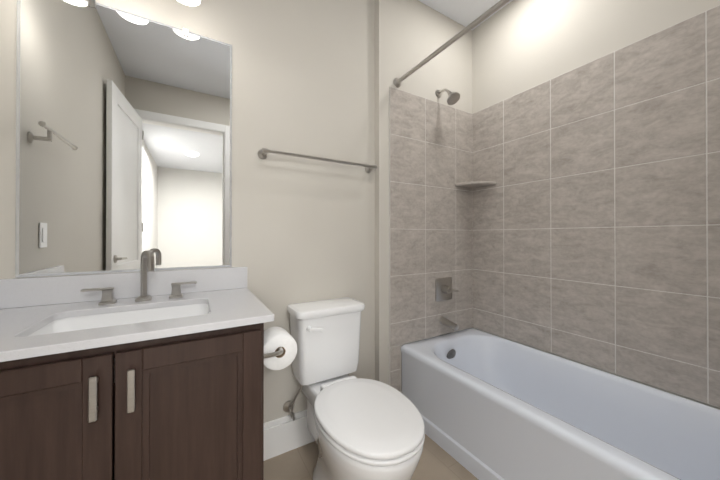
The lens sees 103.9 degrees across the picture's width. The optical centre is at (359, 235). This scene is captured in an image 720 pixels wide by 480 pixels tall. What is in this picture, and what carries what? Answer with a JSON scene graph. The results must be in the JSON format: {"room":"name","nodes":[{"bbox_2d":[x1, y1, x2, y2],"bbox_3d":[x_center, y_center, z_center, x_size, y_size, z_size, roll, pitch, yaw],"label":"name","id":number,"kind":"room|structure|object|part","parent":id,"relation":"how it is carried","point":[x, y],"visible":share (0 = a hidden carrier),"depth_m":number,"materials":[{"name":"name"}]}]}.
{"room":"bathroom","nodes":[
{"label":"bathroom","id":0,"kind":"room"},
{"bbox_2d":[0,0,374,422],"bbox_3d":[-0.683,-0.232,1.432,1.735,2.785,0.120,0,0,-30],"label":"wall","id":1,"kind":"structure","parent":0,"point":[303,83],"depth_m":1.54,"materials":[{"name":"paint"}]},
{"bbox_2d":[15,0,231,277],"bbox_3d":[-0.942,-0.393,1.207,0.720,1.096,0.005,0,0,-30],"label":"mirror","id":2,"kind":"object","parent":1,"relation":"attached to","point":[123,140],"visible":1,"depth_m":1.17,"materials":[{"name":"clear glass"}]},
{"bbox_2d":[88,0,188,36],"bbox_3d":[-0.935,-0.929,1.207,0.344,0.032,0.003,0,0,-30],"label":"mirror clip","id":3,"kind":"object","parent":2,"relation":"attached to","point":[91,3],"visible":1,"depth_m":1.13,"materials":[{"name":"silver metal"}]},
{"bbox_2d":[177,0,200,6],"bbox_3d":[-0.934,-1.122,1.109,0.620,0.228,0.187,0,0,-30],"label":"sconce","id":4,"kind":"object","parent":1,"relation":"attached to","point":[192,3],"visible":1,"depth_m":1.22,"materials":[{"name":"white glass"}]},
{"bbox_2d":[264,409,314,460],"bbox_3d":[0.327,1.065,0.703,2.505,0.185,2.150,0,0,-30],"label":"baseboard","id":5,"kind":"structure","parent":1,"relation":"attached to","point":[284,434],"depth_m":1.51,"materials":[{"name":"paint"}]},
{"bbox_2d":[258,148,376,172],"bbox_3d":[-0.206,-0.421,1.594,0.698,0.048,0.083,0,0,-30],"label":"rail","id":6,"kind":"object","parent":1,"relation":"attached to","point":[263,153],"visible":1,"depth_m":1.52,"materials":[{"name":"silver metal"}]},
{"bbox_2d":[263,434,478,479],"bbox_3d":[0.327,1.207,0.702,2.745,0.100,2.390,0,0,-30],"label":"floor","id":7,"kind":"structure","parent":0,"point":[437,462],"depth_m":1.42,"materials":[{"name":"tile"}]},
{"bbox_2d":[0,250,296,479],"bbox_3d":[-0.733,0.609,0.987,0.960,1.098,0.588,0,0,-30],"label":"bathroom vanity","id":8,"kind":"object","parent":7,"relation":"on","point":[144,374],"visible":1,"depth_m":0.82,"materials":[{"name":"brown wood"}]},
{"bbox_3d":[-0.634,0.405,0.724,0.090,0.110,0.030,0,0,-30],"label":"handle","id":9,"kind":"part","parent":8,"relation":"part of","materials":[{"name":"silver metal"}]},
{"bbox_2d":[0,267,273,361],"bbox_3d":[-0.789,0.220,0.964,0.839,0.127,0.574,0,0,-30],"label":"countertop","id":10,"kind":"structure","parent":8,"relation":"on","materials":[{"name":"stone"}]},
{"bbox_2d":[81,250,196,304],"bbox_3d":[-0.866,0.161,1.124,0.370,0.200,0.080,0,0,-30],"label":"faucet","id":11,"kind":"object","parent":10,"relation":"on","point":[107,298],"depth_m":1.13,"materials":[{"name":"silver metal"}]},
{"bbox_2d":[283,297,424,479],"bbox_3d":[-0.041,0.764,1.279,0.407,0.791,0.783,0,0,-30],"label":"toilet","id":12,"kind":"object","parent":7,"relation":"on","point":[363,429],"visible":1,"depth_m":1.21,"materials":[{"name":"ceramic"}]},
{"bbox_3d":[-0.222,0.463,1.385,0.076,0.035,0.031,0,0,-30],"label":"lever","id":13,"kind":"part","parent":12,"relation":"part of","materials":[{"name":"ceramic"}]},
{"bbox_3d":[-0.181,0.566,1.528,0.390,0.393,0.212,0,0,-30],"label":"tank","id":14,"kind":"part","parent":12,"relation":"part of","materials":[{"name":"ceramic"}]},
{"bbox_3d":[0.024,0.735,1.176,0.400,0.050,0.539,0,0,-30],"label":"seat","id":15,"kind":"part","parent":12,"relation":"part of","materials":[{"name":"plastic"}]},
{"bbox_2d":[401,328,719,479],"bbox_3d":[0.959,0.940,1.381,0.727,0.440,1.519,0,0,-30],"label":"tub","id":16,"kind":"object","parent":7,"relation":"on","point":[490,406],"visible":0.94,"depth_m":1.36,"materials":[{"name":"ceramic"}]},
{"bbox_2d":[375,0,472,392],"bbox_3d":[0.514,-0.229,2.105,1.010,2.785,0.170,0,0,-30],"label":"wall","id":17,"kind":"structure","parent":0,"point":[410,35],"depth_m":1.86,"materials":[{"name":"paint"}]},
{"bbox_2d":[389,87,472,390],"bbox_3d":[0.536,0.104,2.010,0.800,2.118,0.012,0,0,-30],"label":"wall tile","id":18,"kind":"structure","parent":17,"relation":"attached to","point":[430,206],"depth_m":1.96,"materials":[{"name":"tile"}]},
{"bbox_2d":[435,277,458,301],"bbox_3d":[0.625,0.391,2.010,0.164,0.164,0.075,0,0,-30],"label":"shower valve","id":19,"kind":"object","parent":18,"relation":"attached to","point":[444,290],"visible":1,"depth_m":2.01,"materials":[{"name":"silver metal"}]},
{"bbox_2d":[439,316,458,330],"bbox_3d":[0.629,0.622,1.974,0.060,0.073,0.139,0,0,-30],"label":"tub spout","id":20,"kind":"object","parent":18,"relation":"attached to","point":[448,323],"visible":1,"depth_m":1.96,"materials":[{"name":"silver metal"}]},
{"bbox_2d":[435,89,459,104],"bbox_3d":[0.612,-0.977,1.961,0.092,0.152,0.181,0,0,-30],"label":"shower head","id":21,"kind":"object","parent":17,"relation":"attached to","point":[453,98],"visible":1,"depth_m":1.93},
{"bbox_2d":[394,0,509,86],"bbox_3d":[0.622,-1.006,1.206,0.060,0.060,1.495,0,0,-30],"label":"curtain rod","id":22,"kind":"object","parent":17,"relation":"attached to","point":[475,23],"visible":1,"depth_m":1.43,"materials":[{"name":"silver metal"}]},
{"bbox_2d":[418,0,512,29],"bbox_3d":[0.327,-1.678,0.715,2.745,0.100,2.390,0,0,-30],"label":"ceiling","id":23,"kind":"structure","parent":0,"point":[465,13],"depth_m":2.02,"materials":[{"name":"paint"}]},
{"bbox_2d":[472,0,719,408],"bbox_3d":[1.502,-0.233,1.299,0.120,2.785,2.220,0,0,-30],"label":"wall","id":24,"kind":"structure","parent":0,"point":[519,46],"depth_m":1.73,"materials":[{"name":"paint"}]},
{"bbox_2d":[455,181,495,188],"bbox_3d":[0.849,-0.377,2.072,0.200,0.020,0.200,0,0,-30],"label":"corner shelf","id":25,"kind":"object","parent":24,"relation":"attached to","point":[475,184],"visible":1,"depth_m":2.04,"materials":[{"name":"tile"}]},
{"bbox_2d":[472,5,719,406],"bbox_3d":[1.268,-0.120,1.566,0.012,1.674,1.520,0,0,-30],"label":"wall tiles","id":26,"kind":"structure","parent":24,"relation":"attached to","point":[596,225],"depth_m":1.46,"materials":[{"name":"tile"}]}
]}

